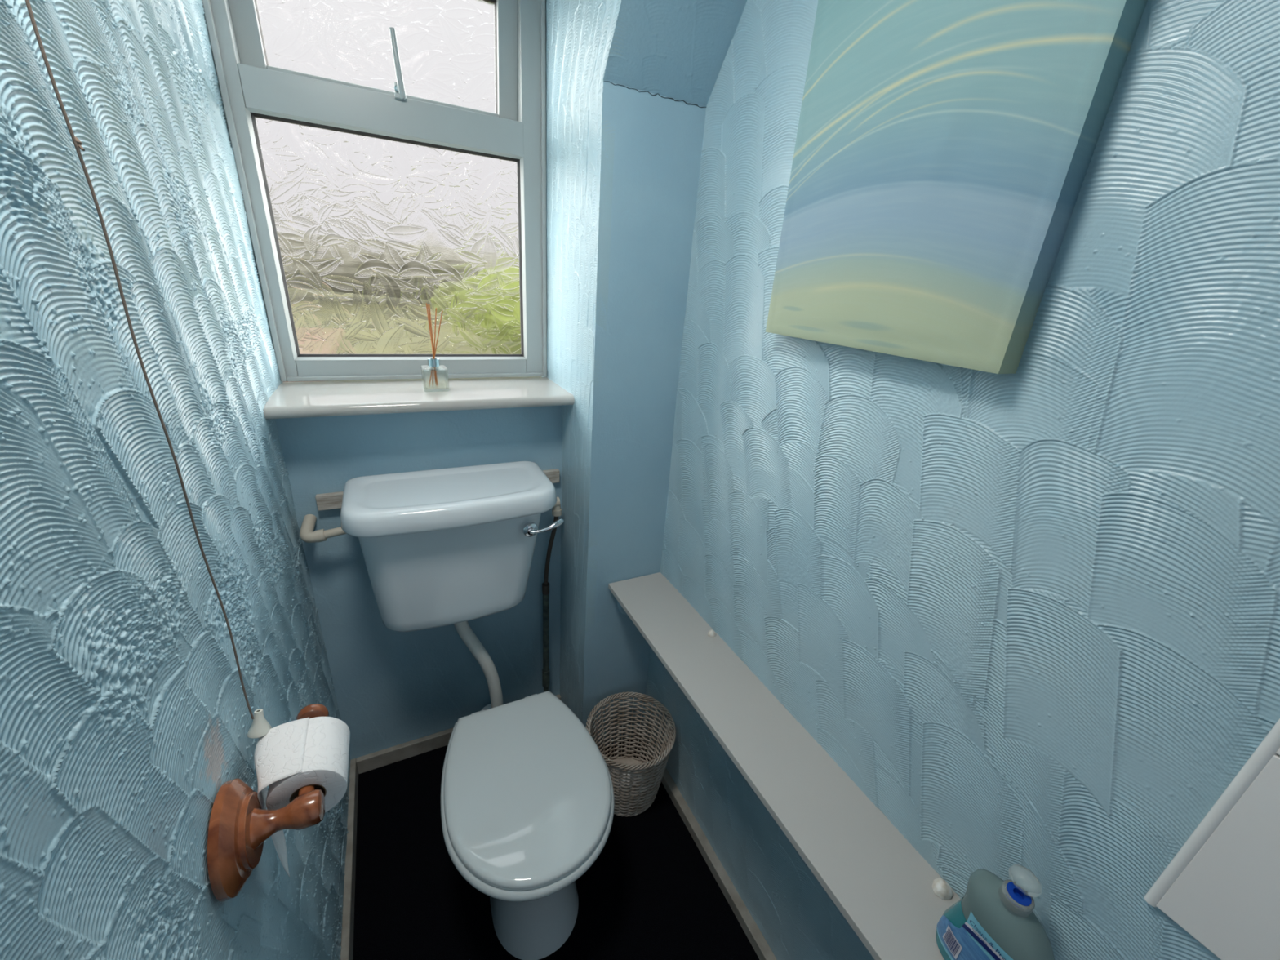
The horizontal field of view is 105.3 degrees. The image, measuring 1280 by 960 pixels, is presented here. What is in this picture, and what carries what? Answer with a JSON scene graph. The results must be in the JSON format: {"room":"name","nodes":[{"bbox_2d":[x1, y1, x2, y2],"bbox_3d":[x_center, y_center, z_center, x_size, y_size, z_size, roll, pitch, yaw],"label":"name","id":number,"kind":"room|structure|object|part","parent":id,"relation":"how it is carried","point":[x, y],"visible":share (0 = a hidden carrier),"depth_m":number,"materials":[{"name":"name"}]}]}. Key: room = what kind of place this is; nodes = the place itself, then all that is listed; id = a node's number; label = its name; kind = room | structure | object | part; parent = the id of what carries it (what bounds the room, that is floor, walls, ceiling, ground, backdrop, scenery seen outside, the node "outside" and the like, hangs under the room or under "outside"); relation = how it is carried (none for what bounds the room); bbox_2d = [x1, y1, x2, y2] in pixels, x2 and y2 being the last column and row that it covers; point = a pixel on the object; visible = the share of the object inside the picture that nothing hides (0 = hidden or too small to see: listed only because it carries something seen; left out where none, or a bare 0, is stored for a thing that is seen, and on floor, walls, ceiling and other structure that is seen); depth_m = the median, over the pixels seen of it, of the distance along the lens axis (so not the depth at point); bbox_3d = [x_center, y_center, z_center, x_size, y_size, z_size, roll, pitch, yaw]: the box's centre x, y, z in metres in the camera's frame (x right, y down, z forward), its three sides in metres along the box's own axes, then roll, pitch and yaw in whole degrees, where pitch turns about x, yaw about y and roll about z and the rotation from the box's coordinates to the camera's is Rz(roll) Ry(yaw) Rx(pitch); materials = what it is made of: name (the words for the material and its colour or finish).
{"room":"bathroom","nodes":[
{"label":"bathroom","id":0,"kind":"room"},
{"bbox_2d":[0,0,350,959],"bbox_3d":[-0.641,0.119,0.720,0.059,2.250,1.450,-7,25,-26],"label":"wall","id":1,"kind":"structure","parent":0,"point":[125,715],"depth_m":0.51,"materials":[{"name":"blue paint"}]},
{"bbox_2d":[206,703,328,902],"bbox_3d":[-0.490,0.425,0.668,0.104,0.129,0.218,-7,25,-26],"label":"toilet roll holder","id":2,"kind":"object","parent":1,"relation":"attached to","point":[238,828],"visible":0.95,"depth_m":0.60,"materials":[{"name":"brown wood"}]},
{"bbox_3d":[-0.503,0.446,0.615,0.030,0.129,0.129,-7,25,-26],"label":"wall plate","id":3,"kind":"part","parent":2,"relation":"part of","materials":[{"name":"brown wood"}]},
{"bbox_3d":[-0.459,0.440,0.636,0.080,0.048,0.048,-7,25,-26],"label":"arm","id":4,"kind":"part","parent":2,"relation":"part of","materials":[{"name":"brown wood"}]},
{"bbox_2d":[253,716,350,876],"bbox_3d":[-0.494,0.471,0.728,0.119,0.212,0.100,-7,25,-26],"label":"toilet roll","id":5,"kind":"object","parent":2,"relation":"on","point":[295,755],"visible":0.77,"depth_m":0.69,"materials":[{"name":"white paper"}]},
{"bbox_3d":[-0.505,0.365,0.754,0.043,0.043,0.021,-7,25,-26],"label":"knob","id":6,"kind":"part","parent":2,"relation":"part of","materials":[{"name":"brown wood"}]},
{"bbox_2d":[275,405,562,759],"bbox_3d":[-0.630,0.322,1.605,0.705,1.210,0.204,-7,25,-26],"label":"wall","id":7,"kind":"structure","parent":0,"point":[392,688],"depth_m":1.46,"materials":[{"name":"blue paint"}]},
{"bbox_2d":[201,0,574,419],"bbox_3d":[-0.541,-0.726,1.158,0.708,1.065,0.367,-7,25,-26],"label":"window","id":8,"kind":"structure","parent":7,"relation":"in","point":[390,155],"depth_m":1.23,"materials":[{"name":"grey plastic"}]},
{"bbox_3d":[-0.596,-1.067,1.146,0.605,0.298,0.088,-7,25,-26],"label":"sash frame","id":9,"kind":"part","parent":8,"relation":"part of","materials":[{"name":"grey plastic"}]},
{"bbox_3d":[-0.596,-1.053,1.151,0.505,0.228,0.035,-7,25,-26],"label":"sash pane","id":10,"kind":"part","parent":8,"relation":"part of","materials":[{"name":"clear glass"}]},
{"bbox_3d":[-0.612,-0.600,1.304,0.587,0.521,0.005,-7,25,-26],"label":"glass pane","id":11,"kind":"part","parent":8,"relation":"part of","materials":[{"name":"clear glass"}]},
{"bbox_3d":[-0.556,-0.231,1.316,0.708,0.028,0.276,-7,25,-26],"label":"sill","id":12,"kind":"part","parent":8,"relation":"part of","materials":[{"name":"grey"}]},
{"bbox_2d":[420,357,449,392],"bbox_3d":[-0.543,-0.280,1.291,0.062,0.083,0.062,-7,25,-26],"label":"bottle","id":13,"kind":"object","parent":8,"relation":"on","point":[434,375],"visible":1,"depth_m":1.27,"materials":[{"name":"clear glass"}]},
{"bbox_2d":[426,302,431,344],"bbox_3d":[-0.539,-0.349,1.266,0.017,0.206,0.003,15,24,24],"label":"reed","id":14,"kind":"object","parent":13,"relation":"in","point":[426,303],"visible":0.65,"depth_m":1.24,"materials":[{"name":"brown wood"}]},
{"bbox_2d":[427,306,434,356],"bbox_3d":[-0.537,-0.345,1.264,0.003,0.200,0.009,6,22,4],"label":"reed","id":15,"kind":"object","parent":13,"relation":"in","point":[428,306],"visible":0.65,"depth_m":1.25,"materials":[{"name":"brown wood"}]},
{"bbox_2d":[427,304,434,358],"bbox_3d":[-0.537,-0.347,1.266,0.005,0.204,0.010,-7,25,-26],"label":"reed","id":16,"kind":"object","parent":13,"relation":"in","point":[428,304],"visible":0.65,"depth_m":1.25,"materials":[{"name":"brown wood"}]},
{"bbox_2d":[433,307,436,351],"bbox_3d":[-0.534,-0.344,1.269,0.030,0.196,0.003,-17,30,-42],"label":"reed","id":17,"kind":"object","parent":13,"relation":"in","point":[436,308],"visible":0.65,"depth_m":1.26,"materials":[{"name":"brown wood"}]},
{"bbox_2d":[434,310,443,358],"bbox_3d":[-0.532,-0.342,1.271,0.051,0.190,0.003,-10,26,-32],"label":"reed","id":18,"kind":"object","parent":13,"relation":"in","point":[442,310],"visible":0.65,"depth_m":1.26,"materials":[{"name":"brown wood"}]},
{"bbox_2d":[315,468,559,511],"bbox_3d":[-0.539,0.022,1.387,0.640,0.040,0.018,-7,25,-26],"label":"batten","id":19,"kind":"object","parent":7,"relation":"attached to","point":[332,500],"visible":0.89,"depth_m":1.26,"materials":[{"name":"brown wood"}]},
{"bbox_2d":[340,461,564,632],"bbox_3d":[-0.487,0.191,1.317,0.507,0.384,0.272,-7,25,-26],"label":"toilet cistern","id":20,"kind":"object","parent":7,"relation":"attached to","point":[441,547],"visible":1,"depth_m":1.23,"materials":[{"name":"white ceramic"}]},
{"bbox_2d":[299,514,346,542],"bbox_3d":[-0.791,0.119,1.254,0.137,0.050,0.088,-7,25,-26],"label":"pipe","id":21,"kind":"object","parent":20,"relation":"attached to","point":[307,534],"visible":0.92,"depth_m":1.22,"materials":[{"name":"beige plastic"}]},
{"bbox_3d":[-0.476,0.039,1.255,0.506,0.056,0.272,-7,25,-26],"label":"cistern lid","id":22,"kind":"part","parent":20,"relation":"part of","materials":[{"name":"white ceramic"}]},
{"bbox_3d":[-0.498,0.205,1.338,0.452,0.340,0.231,-7,25,-26],"label":"tank","id":23,"kind":"part","parent":20,"relation":"part of","materials":[{"name":"white ceramic"}]},
{"bbox_2d":[453,621,502,707],"bbox_3d":[-0.493,0.544,1.480,0.145,0.392,0.048,3,22,-2],"label":"pipe","id":24,"kind":"object","parent":20,"relation":"attached to","point":[464,629],"visible":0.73,"depth_m":1.47,"materials":[{"name":"grey plastic"}]},
{"bbox_3d":[-0.242,0.122,1.274,0.091,0.032,0.021,-7,25,-26],"label":"flush lever","id":25,"kind":"part","parent":20,"relation":"part of","materials":[{"name":"silver metal"}]},
{"bbox_2d":[355,694,560,773],"bbox_3d":[-0.613,0.892,1.737,0.685,0.058,0.018,-7,25,-26],"label":"baseboard","id":26,"kind":"structure","parent":7,"relation":"attached to","point":[370,762],"depth_m":1.64,"materials":[{"name":"paint"}]},
{"bbox_2d":[352,736,759,959],"bbox_3d":[-0.096,1.274,1.039,1.053,0.050,2.000,-7,25,-26],"label":"floor","id":27,"kind":"structure","parent":0,"point":[650,893],"depth_m":1.32,"materials":[{"name":"black carpet"}]},
{"bbox_2d":[440,690,614,959],"bbox_3d":[-0.351,0.864,1.385,0.401,0.412,0.766,-7,25,-26],"label":"toilet","id":28,"kind":"object","parent":27,"relation":"on","point":[527,798],"visible":1,"depth_m":1.17,"materials":[{"name":"white glazed ceramic"}]},
{"bbox_2d":[480,703,491,711],"bbox_3d":[-0.433,0.904,1.564,0.088,0.097,0.429,-7,25,-26],"label":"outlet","id":29,"kind":"object","parent":28,"relation":"attached to","point":[489,706],"depth_m":1.71,"materials":[{"name":"white"}]},
{"bbox_3d":[-0.303,0.927,1.302,0.376,0.364,0.512,-7,25,-26],"label":"bowl","id":30,"kind":"part","parent":28,"relation":"part of","materials":[{"name":"white ceramic"}]},
{"bbox_3d":[-0.280,0.754,1.211,0.401,0.027,0.500,-7,25,-26],"label":"seat","id":31,"kind":"part","parent":28,"relation":"part of","materials":[{"name":"white plastic"}]},
{"bbox_2d":[542,497,561,692],"bbox_3d":[-0.322,0.478,1.662,0.100,0.920,0.053,-7,25,-26],"label":"supply pipe","id":32,"kind":"object","parent":27,"relation":"on","point":[556,510],"visible":0.62,"depth_m":1.64,"materials":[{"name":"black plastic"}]},
{"bbox_2d":[585,691,675,817],"bbox_3d":[-0.037,0.889,1.569,0.281,0.269,0.281,-9,26,-30],"label":"basket","id":33,"kind":"object","parent":27,"relation":"on","point":[633,800],"visible":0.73,"depth_m":1.60,"materials":[{"name":"white wicker"}]},
{"bbox_2d":[618,770,635,788],"bbox_3d":[-0.039,0.987,1.611,0.063,0.038,0.063,-7,25,-26],"label":"crumpled tissue","id":34,"kind":"object","parent":33,"relation":"on","point":[628,771],"visible":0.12,"depth_m":1.60,"materials":[{"name":"white paper"}]},
{"bbox_2d":[542,80,614,723],"bbox_3d":[-0.230,-0.006,1.541,0.034,1.919,0.463,-7,25,-26],"label":"wall","id":35,"kind":"structure","parent":0,"point":[575,157],"depth_m":1.30,"materials":[{"name":"blue paint"}]},
{"bbox_2d":[545,0,633,124],"bbox_3d":[-0.070,-1.040,0.947,0.035,0.461,0.819,-7,25,-26],"label":"wall","id":36,"kind":"structure","parent":0,"point":[580,33],"depth_m":1.08,"materials":[{"name":"blue paint"}]},
{"bbox_2d":[579,80,706,749],"bbox_3d":[-0.037,0.059,1.416,0.248,1.919,0.041,-7,25,-26],"label":"wall","id":37,"kind":"structure","parent":0,"point":[658,142],"depth_m":1.25,"materials":[{"name":"blue paint"}]},
{"bbox_2d":[617,601,626,614],"bbox_3d":[-0.011,0.398,1.503,0.088,0.080,0.090,-7,25,-26],"label":"pipe stub","id":38,"kind":"object","parent":37,"relation":"attached to","point":[620,607],"visible":0.02,"depth_m":1.51,"materials":[{"name":"blue paint"}]},
{"bbox_2d":[604,80,703,107],"bbox_3d":[0.038,-0.818,1.038,0.248,0.007,0.002,-7,25,-26],"label":"trim","id":39,"kind":"structure","parent":37,"relation":"attached to","point":[604,81],"depth_m":1.04,"materials":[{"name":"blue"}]},
{"bbox_2d":[603,0,746,106],"bbox_3d":[0.126,-0.984,0.814,0.248,0.486,0.389,-7,25,-26],"label":"ceiling","id":40,"kind":"structure","parent":0,"point":[675,49],"depth_m":0.97,"materials":[{"name":"blue paint"}]},
{"bbox_2d":[642,0,1279,959],"bbox_3d":[0.399,0.131,0.866,0.064,2.260,1.300,-7,25,-26],"label":"wall","id":41,"kind":"structure","parent":0,"point":[1032,614],"depth_m":0.63,"materials":[{"name":"blue paint"}]},
{"bbox_2d":[635,727,777,959],"bbox_3d":[0.288,1.164,1.264,0.026,0.036,1.306,-7,25,-26],"label":"baseboard","id":42,"kind":"structure","parent":41,"relation":"attached to","point":[763,951],"depth_m":1.37,"materials":[{"name":"paint"}]},
{"bbox_2d":[608,572,959,959],"bbox_3d":[0.288,0.557,0.961,0.184,0.016,1.355,-7,25,-26],"label":"shelf","id":43,"kind":"object","parent":41,"relation":"on","point":[879,882],"visible":1,"depth_m":0.91,"materials":[{"name":"grey paint"}]},
{"bbox_2d":[707,629,715,636],"bbox_3d":[0.189,0.401,1.285,0.023,0.013,0.022,-7,25,-26],"label":"seashell","id":44,"kind":"object","parent":43,"relation":"on","point":[711,633],"visible":1,"depth_m":1.28,"materials":[{"name":"white"}]},
{"bbox_2d":[932,877,952,899],"bbox_3d":[0.472,0.634,0.761,0.029,0.017,0.028,-7,25,-26],"label":"seashell","id":45,"kind":"object","parent":43,"relation":"on","point":[941,888],"visible":1,"depth_m":0.76,"materials":[{"name":"white"}]},
{"bbox_2d":[935,864,1054,959],"bbox_3d":[0.469,0.588,0.634,0.073,0.197,0.117,-7,25,-26],"label":"soap bottle","id":46,"kind":"object","parent":43,"relation":"on","point":[995,918],"visible":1,"depth_m":0.62,"materials":[{"name":"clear plastic"}]},
{"bbox_3d":[0.424,0.628,0.664,0.001,0.028,0.025,0,22,-9],"label":"barcode panel","id":47,"kind":"part","parent":46,"relation":"part of","materials":[{"name":"grey"}]},
{"bbox_2d":[765,0,1147,373],"bbox_3d":[0.377,-0.494,0.664,0.043,0.615,0.433,-7,25,-26],"label":"canvas painting","id":48,"kind":"object","parent":41,"relation":"attached to","point":[944,150],"visible":1,"depth_m":0.63},
{"bbox_2d":[1144,718,1279,906],"bbox_3d":[0.589,0.238,0.451,0.011,0.504,0.011,-7,25,-26],"label":"trim","id":49,"kind":"structure","parent":41,"relation":"attached to","point":[1268,748],"depth_m":0.49,"materials":[{"name":"white"}]},
{"bbox_3d":[0.033,-1.002,0.193,1.053,0.050,2.170,-7,25,-26],"label":"ceiling","id":50,"kind":"structure","parent":0,"visible":0},
{"bbox_2d":[25,0,271,738],"bbox_3d":[-0.503,-0.307,0.435,0.028,1.469,0.028,-7,25,-26],"label":"pull cord","id":51,"kind":"object","parent":50,"relation":"hanging from","point":[260,727],"visible":1,"depth_m":0.51,"materials":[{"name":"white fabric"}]},
{"bbox_3d":[-0.552,0.353,0.705,0.028,0.038,0.028,-7,25,-26],"label":"knob","id":52,"kind":"part","parent":51,"relation":"part of","materials":[{"name":"white"}]},
{"bbox_3d":[-0.494,0.180,0.424,0.050,2.380,2.150,-7,25,-26],"label":"wall","id":53,"kind":"structure","parent":0,"visible":0},
{"bbox_2d":[340,758,358,959],"bbox_3d":[-0.509,1.276,0.815,0.018,0.058,1.899,-7,25,-26],"label":"baseboard","id":54,"kind":"structure","parent":53,"relation":"attached to","point":[348,920],"depth_m":1.29,"materials":[{"name":"paint"}]},
{"bbox_3d":[0.500,0.149,0.681,0.050,2.380,1.707,-7,25,-26],"label":"wall","id":55,"kind":"structure","parent":0,"visible":0},
{"bbox_2d":[1155,754,1279,959],"bbox_3d":[0.636,0.406,0.400,0.011,0.235,0.240,-7,25,-26],"label":"tile","id":56,"kind":"structure","parent":55,"relation":"attached to","point":[1227,897],"depth_m":0.48,"materials":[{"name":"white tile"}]}
]}

